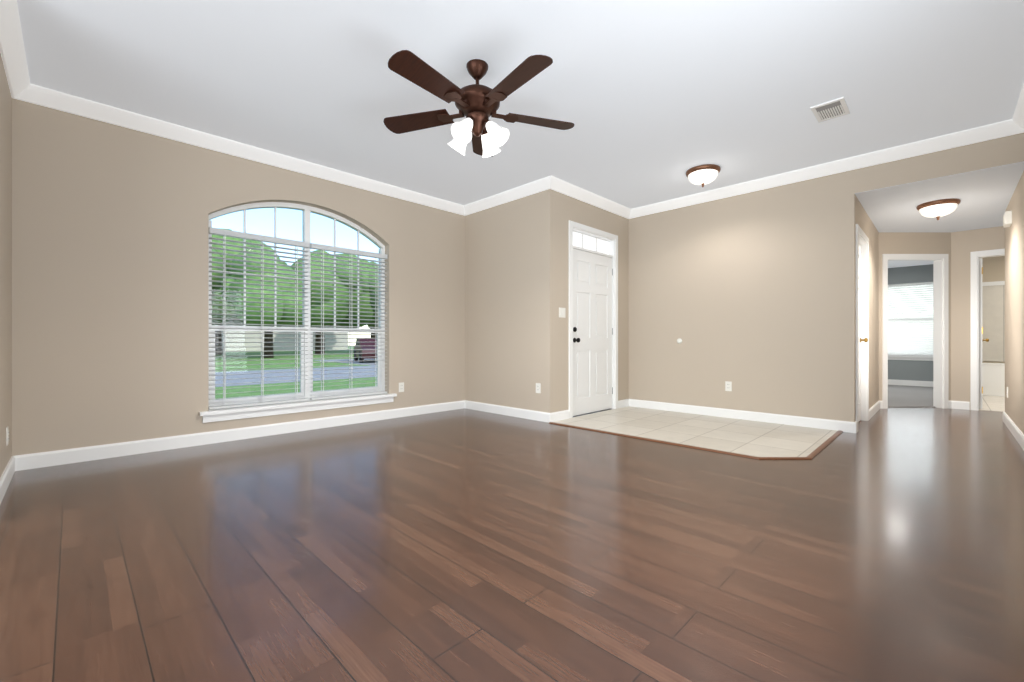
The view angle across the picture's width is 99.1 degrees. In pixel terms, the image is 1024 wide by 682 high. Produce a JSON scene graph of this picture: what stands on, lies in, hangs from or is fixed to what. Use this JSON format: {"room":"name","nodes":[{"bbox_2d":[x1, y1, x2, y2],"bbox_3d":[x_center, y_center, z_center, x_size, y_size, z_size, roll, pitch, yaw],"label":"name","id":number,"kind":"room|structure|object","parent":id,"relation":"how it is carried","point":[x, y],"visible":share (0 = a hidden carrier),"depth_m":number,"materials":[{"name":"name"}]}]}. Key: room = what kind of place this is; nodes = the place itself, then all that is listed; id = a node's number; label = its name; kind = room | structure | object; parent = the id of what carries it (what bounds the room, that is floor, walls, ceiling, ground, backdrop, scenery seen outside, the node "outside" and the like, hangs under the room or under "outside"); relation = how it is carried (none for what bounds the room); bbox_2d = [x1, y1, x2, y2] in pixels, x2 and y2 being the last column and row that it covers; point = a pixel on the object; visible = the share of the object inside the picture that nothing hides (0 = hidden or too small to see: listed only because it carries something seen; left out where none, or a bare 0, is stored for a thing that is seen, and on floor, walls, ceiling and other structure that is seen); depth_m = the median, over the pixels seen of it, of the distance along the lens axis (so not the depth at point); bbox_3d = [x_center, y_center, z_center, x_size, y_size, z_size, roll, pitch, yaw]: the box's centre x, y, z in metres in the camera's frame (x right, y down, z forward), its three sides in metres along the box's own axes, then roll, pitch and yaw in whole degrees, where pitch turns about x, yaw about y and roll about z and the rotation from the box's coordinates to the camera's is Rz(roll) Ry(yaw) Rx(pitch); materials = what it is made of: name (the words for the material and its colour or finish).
{"room":"empty living room","nodes":[
{"label":"empty living room","id":0,"kind":"room"},
{"bbox_2d":[0,53,11,476],"bbox_3d":[-3.666,-0.505,2.027,1.300,2.950,1.690,0,0,45],"label":"wall","id":1,"kind":"structure","parent":0,"point":[5,262],"depth_m":2.63,"materials":[{"name":"paint"}]},
{"bbox_2d":[6,426,8,445],"bbox_3d":[-3.295,0.620,2.855,0.070,0.114,0.008,0,0,45],"label":"outlet","id":2,"kind":"object","parent":1,"relation":"attached to","point":[7,435],"visible":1,"depth_m":2.83,"materials":[{"name":"white plastic"}]},
{"bbox_2d":[0,0,17,7],"bbox_3d":[-3.101,-1.768,1.608,0.092,0.105,1.672,0,0,45],"label":"crown molding","id":3,"kind":"structure","parent":1,"relation":"attached to","point":[11,3],"depth_m":2.31,"materials":[{"name":"white wood"}]},
{"bbox_2d":[0,455,19,503],"bbox_3d":[-3.058,0.866,2.625,1.260,0.108,0.016,0,0,45],"label":"baseboard","id":4,"kind":"structure","parent":1,"relation":"attached to","point":[13,465],"depth_m":2.81,"materials":[{"name":"white wood"}]},
{"bbox_2d":[0,4,35,99],"bbox_3d":[-2.999,-1.768,2.621,1.170,0.105,0.092,0,0,45],"label":"crown molding","id":5,"kind":"structure","parent":1,"relation":"attached to","point":[14,60],"depth_m":2.68,"materials":[{"name":"white wood"}]},
{"bbox_2d":[12,98,464,455],"bbox_3d":[-2.758,-0.505,4.007,0.200,2.950,6.200,0,0,45],"label":"wall","id":6,"kind":"structure","parent":0,"point":[109,283],"depth_m":3.59,"materials":[{"name":"paint"}]},
{"bbox_2d":[11,85,463,215],"bbox_3d":[-2.055,-1.768,4.507,0.092,0.105,4.100,0,0,45],"label":"crown molding","id":7,"kind":"structure","parent":6,"relation":"attached to","point":[46,97],"depth_m":3.90,"materials":[{"name":"white wood"}]},
{"bbox_2d":[20,400,463,470],"bbox_3d":[-2.082,0.866,4.534,0.016,0.108,4.100,0,0,45],"label":"baseboard","id":8,"kind":"structure","parent":6,"relation":"attached to","point":[48,459],"depth_m":3.89,"materials":[{"name":"white wood"}]},
{"bbox_2d":[208,202,384,409],"bbox_3d":[-2.183,-0.401,4.642,0.070,2.062,1.790,0,0,45],"label":"window","id":9,"kind":"structure","parent":6,"relation":"in","point":[307,368],"depth_m":4.60,"materials":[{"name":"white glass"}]},
{"bbox_2d":[208,227,386,409],"bbox_3d":[-2.121,-0.203,4.580,0.060,1.643,1.766,0,0,45],"label":"window blinds","id":10,"kind":"object","parent":9,"relation":"attached to","point":[247,236],"visible":0.92,"depth_m":4.45,"materials":[{"name":"white plastic"}]},
{"bbox_2d":[199,393,396,422],"bbox_3d":[-2.102,0.675,4.561,0.150,0.099,1.930,0,0,45],"label":"window sill","id":11,"kind":"structure","parent":6,"relation":"attached to","point":[222,414],"depth_m":4.38,"materials":[{"name":"white wood"}]},
{"bbox_2d":[399,382,403,391],"bbox_3d":[-1.338,0.560,5.289,0.008,0.114,0.070,0,0,45],"label":"outlet","id":12,"kind":"object","parent":6,"relation":"attached to","point":[401,387],"visible":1,"depth_m":5.29,"materials":[{"name":"white plastic"}]},
{"bbox_2d":[465,193,536,410],"bbox_3d":[-0.108,-0.505,5.604,1.310,2.950,0.200,0,0,45],"label":"wall","id":13,"kind":"structure","parent":0,"point":[501,305],"depth_m":5.47,"materials":[{"name":"paint"}]},
{"bbox_2d":[464,178,547,215],"bbox_3d":[-0.101,-1.768,5.391,1.380,0.105,0.092,0,0,45],"label":"crown molding","id":14,"kind":"structure","parent":13,"relation":"attached to","point":[537,186],"depth_m":5.35,"materials":[{"name":"white wood"}]},
{"bbox_2d":[464,400,551,422],"bbox_3d":[-0.097,0.866,5.440,1.496,0.108,0.016,0,0,45],"label":"baseboard","id":15,"kind":"structure","parent":13,"relation":"attached to","point":[491,408],"depth_m":5.36,"materials":[{"name":"white wood"}]},
{"bbox_2d":[536,383,540,392],"bbox_3d":[0.301,0.545,5.050,0.070,0.114,0.008,0,0,45],"label":"outlet","id":16,"kind":"object","parent":13,"relation":"attached to","point":[538,387],"visible":1,"depth_m":5.04,"materials":[{"name":"white plastic"}]},
{"bbox_2d":[0,407,1023,681],"bbox_3d":[1.265,0.980,3.268,6.950,0.120,10.820,0,0,45],"label":"floor","id":17,"kind":"structure","parent":0,"point":[470,545],"depth_m":1.85,"materials":[{"name":"brown wood"}]},
{"bbox_2d":[554,406,836,456],"bbox_3d":[1.882,0.917,4.684,2.410,0.006,1.740,0,0,45],"label":"tile floor","id":18,"kind":"structure","parent":17,"relation":"on","point":[751,438],"depth_m":4.46,"materials":[{"name":"beige tile"}]},
{"bbox_2d":[549,422,842,458],"bbox_3d":[1.884,0.914,4.658,2.410,0.011,1.745,0,0,45],"label":"trim","id":19,"kind":"structure","parent":17,"relation":"on","point":[816,451],"depth_m":3.80,"materials":[{"name":"brown wood"}]},
{"bbox_2d":[17,0,1023,208],"bbox_3d":[-0.250,-1.910,2.729,5.160,0.180,7.520,0,0,45],"label":"ceiling","id":20,"kind":"structure","parent":0,"point":[653,101],"depth_m":3.01,"materials":[{"name":"paint"}]},
{"bbox_2d":[383,50,573,157],"bbox_3d":[-0.229,-1.540,2.853,1.321,0.560,1.321,0,0,45],"label":"ceiling fan","id":21,"kind":"object","parent":20,"relation":"hanging from","point":[477,104],"visible":1,"depth_m":2.79,"materials":[{"name":"brown wood"}]},
{"bbox_2d":[686,164,720,186],"bbox_3d":[2.038,-1.730,4.663,0.344,0.180,0.344,0,0,45],"label":"ceiling light","id":22,"kind":"object","parent":20,"relation":"attached to","point":[703,175],"visible":1,"depth_m":4.57,"materials":[{"name":"white glass"}]},
{"bbox_2d":[810,97,849,122],"bbox_3d":[2.509,-1.814,3.442,0.210,0.011,0.320,0,0,45],"label":"ceiling vent","id":23,"kind":"object","parent":20,"relation":"in","point":[830,110],"visible":1,"depth_m":3.43,"materials":[{"name":"white metal"}]},
{"bbox_2d":[537,189,628,412],"bbox_3d":[1.006,-0.505,5.653,0.200,2.950,1.840,0,0,45],"label":"wall","id":24,"kind":"structure","parent":0,"point":[557,212],"depth_m":5.06,"materials":[{"name":"paint"}]},
{"bbox_2d":[552,410,569,421],"bbox_3d":[0.561,0.866,5.052,0.016,0.108,0.320,0,0,45],"label":"baseboard","id":25,"kind":"structure","parent":24,"relation":"attached to","point":[565,414],"depth_m":5.04,"materials":[{"name":"white wood"}]},
{"bbox_2d":[559,307,565,317],"bbox_3d":[0.587,-0.330,5.083,0.010,0.114,0.116,0,0,45],"label":"light switch","id":26,"kind":"object","parent":24,"relation":"attached to","point":[562,312],"visible":1,"depth_m":5.08,"materials":[{"name":"white plastic"}]},
{"bbox_2d":[544,176,631,218],"bbox_3d":[0.996,-1.768,5.436,0.092,0.105,1.702,0,0,45],"label":"crown molding","id":27,"kind":"structure","parent":24,"relation":"attached to","point":[550,182],"depth_m":5.32,"materials":[{"name":"white wood"}]},
{"bbox_2d":[573,232,608,253],"bbox_3d":[0.992,-1.251,5.611,0.002,0.182,0.920,0,0,45],"label":"glass","id":28,"kind":"object","parent":24,"relation":"attached to","point":[590,244],"visible":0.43,"depth_m":5.63,"materials":[{"name":"white glass"}]},
{"bbox_2d":[573,248,612,415],"bbox_3d":[1.043,-0.106,5.565,0.118,2.025,0.921,0,0,45],"label":"front door","id":29,"kind":"structure","parent":24,"relation":"in","point":[592,333],"depth_m":5.57,"materials":[{"name":"white wood"}]},
{"bbox_2d":[569,220,617,417],"bbox_3d":[0.990,-0.254,5.612,0.196,2.347,1.074,0,0,45],"label":"door frame","id":30,"kind":"structure","parent":24,"relation":"attached to","point":[610,238],"depth_m":5.70,"materials":[{"name":"white wood"}]},
{"bbox_2d":[618,399,627,407],"bbox_3d":[1.533,0.866,6.031,0.016,0.108,0.280,0,0,45],"label":"baseboard","id":31,"kind":"structure","parent":24,"relation":"attached to","point":[621,403],"depth_m":6.02,"materials":[{"name":"white wood"}]},
{"bbox_2d":[629,133,1023,421],"bbox_3d":[2.978,-0.505,4.907,3.650,2.950,0.120,0,0,45],"label":"wall","id":32,"kind":"structure","parent":0,"point":[751,296],"depth_m":4.96,"materials":[{"name":"paint"}]},
{"bbox_2d":[725,381,731,390],"bbox_3d":[2.581,0.540,5.210,0.070,0.114,0.008,0,0,45],"label":"electrical outlet","id":33,"kind":"object","parent":32,"relation":"attached to","point":[728,385],"visible":1,"depth_m":5.21,"materials":[{"name":"white plastic"}]},
{"bbox_2d":[628,399,857,432],"bbox_3d":[2.538,0.866,5.255,2.536,0.108,0.026,0,0,45],"label":"baseboard","id":34,"kind":"structure","parent":32,"relation":"attached to","point":[845,426],"depth_m":5.01,"materials":[{"name":"white wood"}]},
{"bbox_2d":[628,120,1011,218],"bbox_3d":[2.860,-1.768,4.874,3.530,0.105,0.092,0,0,45],"label":"crown molding","id":35,"kind":"structure","parent":32,"relation":"attached to","point":[999,129],"depth_m":4.39,"materials":[{"name":"white wood"}]},
{"bbox_2d":[856,197,878,408],"bbox_3d":[4.214,-0.505,5.251,0.120,2.950,2.110,0,0,45],"label":"wall","id":36,"kind":"structure","parent":0,"point":[864,222],"depth_m":5.46,"materials":[{"name":"paint"}]},
{"bbox_2d":[856,224,868,422],"bbox_3d":[3.766,-0.134,4.800,0.152,2.107,0.914,0,0,45],"label":"door frame","id":37,"kind":"structure","parent":36,"relation":"attached to","point":[862,239],"depth_m":5.04,"materials":[{"name":"white wood"}]},
{"bbox_2d":[858,243,867,421],"bbox_3d":[3.787,-0.098,4.780,0.104,2.020,0.758,0,0,45],"label":"hall door","id":38,"kind":"structure","parent":36,"relation":"in","point":[859,332],"depth_m":4.98,"materials":[{"name":"white wood"}]},
{"bbox_2d":[888,264,932,380],"bbox_3d":[7.678,-0.505,9.428,2.550,2.950,0.200,0,0,45],"label":"wall","id":39,"kind":"structure","parent":0,"point":[917,370],"depth_m":8.87,"materials":[{"name":"grey paint"}]},
{"bbox_2d":[888,286,932,355],"bbox_3d":[8.090,-0.440,9.033,1.210,1.480,0.060,0,0,45],"label":"window","id":40,"kind":"structure","parent":39,"relation":"in","point":[910,319],"depth_m":8.93,"materials":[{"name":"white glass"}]},
{"bbox_2d":[888,282,932,355],"bbox_3d":[8.040,-0.442,8.984,1.190,1.466,0.060,0,0,45],"label":"window blinds","id":41,"kind":"object","parent":40,"relation":"attached to","point":[900,327],"visible":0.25,"depth_m":8.90,"materials":[{"name":"white plastic"}]},
{"bbox_2d":[888,355,932,360],"bbox_3d":[8.023,0.345,8.966,1.310,0.090,0.130,0,0,45],"label":"window sill","id":42,"kind":"structure","parent":39,"relation":"attached to","point":[922,358],"depth_m":8.85,"materials":[{"name":"white wood"}]},
{"bbox_2d":[888,379,932,386],"bbox_3d":[7.606,0.854,9.348,2.580,0.108,0.016,0,0,45],"label":"baseboard","id":43,"kind":"structure","parent":39,"relation":"attached to","point":[911,383],"depth_m":8.86,"materials":[{"name":"white wood"}]},
{"bbox_2d":[888,261,932,267],"bbox_3d":[6.654,-1.750,7.133,4.750,0.460,4.900,0,0,45],"label":"ceiling","id":44,"kind":"structure","parent":0,"point":[893,264],"depth_m":8.57,"materials":[{"name":"paint"}]},
{"bbox_2d":[879,232,950,400],"bbox_3d":[5.495,-0.505,6.019,0.990,2.950,0.120,0,0,0],"label":"wall","id":45,"kind":"structure","parent":0,"point":[912,243],"depth_m":5.96,"materials":[{"name":"paint"}]},
{"bbox_2d":[882,254,948,408],"bbox_3d":[5.495,-0.133,6.019,0.890,2.105,0.152,0,0,0],"label":"door frame","id":46,"kind":"structure","parent":45,"relation":"attached to","point":[940,330],"depth_m":5.95,"materials":[{"name":"white wood"}]},
{"bbox_2d":[855,161,1023,232],"bbox_3d":[5.383,-1.738,4.499,2.600,0.524,2.929,0,0,45],"label":"ceiling","id":47,"kind":"structure","parent":0,"point":[984,196],"depth_m":4.60,"materials":[{"name":"paint"}]},
{"bbox_2d":[916,198,960,219],"bbox_3d":[4.587,-1.390,4.704,0.344,0.180,0.344,0,0,45],"label":"light","id":48,"kind":"object","parent":47,"relation":"attached to","point":[937,209],"visible":1,"depth_m":4.62,"materials":[{"name":"white glass"}]},
{"bbox_2d":[951,226,1004,401],"bbox_3d":[6.706,-0.505,5.334,1.900,2.950,0.120,0,0,45],"label":"wall","id":49,"kind":"structure","parent":0,"point":[964,244],"depth_m":5.88,"materials":[{"name":"paint"}]},
{"bbox_2d":[979,258,988,408],"bbox_3d":[6.578,-0.102,6.091,0.126,2.020,0.725,0,0,45],"label":"door","id":50,"kind":"structure","parent":49,"relation":"in","point":[981,339],"depth_m":5.87,"materials":[{"name":"white wood"}]},
{"bbox_2d":[970,249,1004,410],"bbox_3d":[6.479,-0.134,5.559,0.894,2.107,0.152,0,0,45],"label":"door frame","id":51,"kind":"structure","parent":49,"relation":"attached to","point":[975,256],"depth_m":5.79,"materials":[{"name":"white wood"}]},
{"bbox_2d":[979,395,1004,411],"bbox_3d":[7.862,0.976,6.293,1.850,0.128,2.990,0,0,45],"label":"floor","id":52,"kind":"structure","parent":0,"point":[993,403],"depth_m":6.38,"materials":[{"name":"beige tile"}]},
{"bbox_2d":[982,363,1004,396],"bbox_3d":[8.598,0.640,7.118,1.690,0.540,0.742,0,0,45],"label":"bathtub","id":53,"kind":"object","parent":52,"relation":"on","point":[993,379],"depth_m":7.23,"materials":[{"name":"white ceramic"}]},
{"bbox_2d":[982,256,1004,362],"bbox_3d":[8.908,-0.505,7.445,1.710,2.950,0.120,0,0,45],"label":"wall","id":54,"kind":"structure","parent":0,"point":[993,269],"depth_m":7.73,"materials":[{"name":"paint"}]},
{"bbox_2d":[982,281,1004,361],"bbox_3d":[8.863,-0.345,7.385,1.730,1.410,0.030,0,0,45],"label":"trim","id":55,"kind":"structure","parent":54,"relation":"attached to","point":[993,312],"depth_m":7.73,"materials":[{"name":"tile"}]},
{"bbox_2d":[1005,171,1023,433],"bbox_3d":[2.339,-0.505,1.589,0.120,2.950,9.550,0,0,45],"label":"wall","id":56,"kind":"structure","parent":0,"point":[1014,315],"depth_m":4.10,"materials":[{"name":"paint"}]},
{"bbox_2d":[1003,211,1011,227],"bbox_3d":[5.171,-1.270,4.561,0.050,0.130,0.200,0,0,45],"label":"door chime","id":57,"kind":"object","parent":56,"relation":"attached to","point":[1007,218],"visible":1,"depth_m":4.50,"materials":[{"name":"white plastic"}]},
{"bbox_2d":[1003,412,1023,449],"bbox_3d":[2.296,0.866,1.642,0.016,0.108,9.566,0,0,45],"label":"baseboard","id":58,"kind":"structure","parent":56,"relation":"attached to","point":[1018,435],"depth_m":4.17,"materials":[{"name":"white wood"}]},
{"bbox_2d":[1008,83,1023,134],"bbox_3d":[1.548,-1.768,0.943,0.092,0.105,7.520,0,0,45],"label":"crown molding","id":59,"kind":"structure","parent":56,"relation":"attached to","point":[1015,125],"depth_m":3.50,"materials":[{"name":"white wood"}]},
{"label":"outside","id":60,"kind":"structure","parent":0,"visible":0},
{"bbox_2d":[215,346,932,398],"bbox_3d":[-3.321,1.230,3.298,180.000,0.020,180.000,0,0,45],"label":"lawn","id":61,"kind":"structure","parent":60,"point":[279,366],"depth_m":20.11,"materials":[{"name":"green plant"}]},
{"bbox_2d":[212,249,228,293],"bbox_3d":[-25.446,-3.635,30.581,9.221,9.706,9.474,0,0,45],"label":"tree","id":62,"kind":"object","parent":61,"relation":"on","point":[213,273],"depth_m":31.86,"materials":[{"name":"green plant"}]},
{"bbox_2d":[212,228,273,354],"bbox_3d":[-25.810,-4.104,38.597,10.913,10.645,10.507,0,0,45],"label":"tree","id":63,"kind":"object","parent":61,"relation":"on","point":[221,298],"depth_m":35.23,"materials":[{"name":"green plant"}]},
{"bbox_2d":[221,246,301,357],"bbox_3d":[-17.839,-2.787,31.502,7.594,8.010,5.160,0,0,45],"label":"tree","id":64,"kind":"object","parent":61,"relation":"on","point":[265,300],"depth_m":29.63,"materials":[{"name":"green plant"}]},
{"bbox_2d":[222,321,347,350],"bbox_3d":[-30.378,-2.030,56.944,10.800,6.500,15.000,0,0,45],"label":"house","id":65,"kind":"structure","parent":61,"relation":"on","point":[232,347],"depth_m":52.14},
{"bbox_2d":[215,359,376,386],"bbox_3d":[-15.029,1.215,14.924,15.000,0.010,180.000,0,0,45],"label":"street","id":66,"kind":"structure","parent":61,"relation":"on","point":[288,374],"depth_m":15.78,"materials":[{"name":"grey asphalt"}]},
{"bbox_2d":[354,339,376,362],"bbox_3d":[-8.279,0.508,25.979,1.800,1.400,4.500,0,0,-25],"label":"car","id":67,"kind":"object","parent":66,"relation":"on","point":[360,345],"depth_m":24.35,"materials":[{"name":"paint"}]},
{"bbox_2d":[290,250,362,353],"bbox_3d":[-17.536,-3.678,39.483,7.480,9.792,7.283,0,0,45],"label":"tree","id":68,"kind":"object","parent":61,"relation":"on","point":[325,300],"depth_m":38.11,"materials":[{"name":"green plant"}]},
{"bbox_2d":[336,254,378,337],"bbox_3d":[-15.898,-4.298,49.483,8.544,11.032,9.996,0,0,45],"label":"tree","id":69,"kind":"object","parent":61,"relation":"on","point":[364,310],"depth_m":46.02,"materials":[{"name":"green plant"}]},
{"bbox_2d":[370,288,378,311],"bbox_3d":[-9.930,-2.832,41.875,8.330,8.099,6.133,0,0,45],"label":"tree","id":70,"kind":"object","parent":61,"relation":"on","point":[373,303],"depth_m":41.80,"materials":[{"name":"green plant"}]},
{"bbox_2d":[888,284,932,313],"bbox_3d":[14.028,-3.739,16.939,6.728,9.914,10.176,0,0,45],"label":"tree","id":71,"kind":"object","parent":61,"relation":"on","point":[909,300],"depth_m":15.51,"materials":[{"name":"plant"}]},
{"bbox_3d":[6.462,0.980,8.253,2.900,0.120,3.580,0,0,45],"label":"floor","id":72,"kind":"structure","parent":0,"visible":0},
{"bbox_2d":[888,385,934,406],"bbox_3d":[5.991,0.914,7.721,2.580,0.012,4.600,0,0,45],"label":"carpet floor","id":73,"kind":"structure","parent":72,"relation":"on","point":[908,396],"depth_m":7.15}
]}

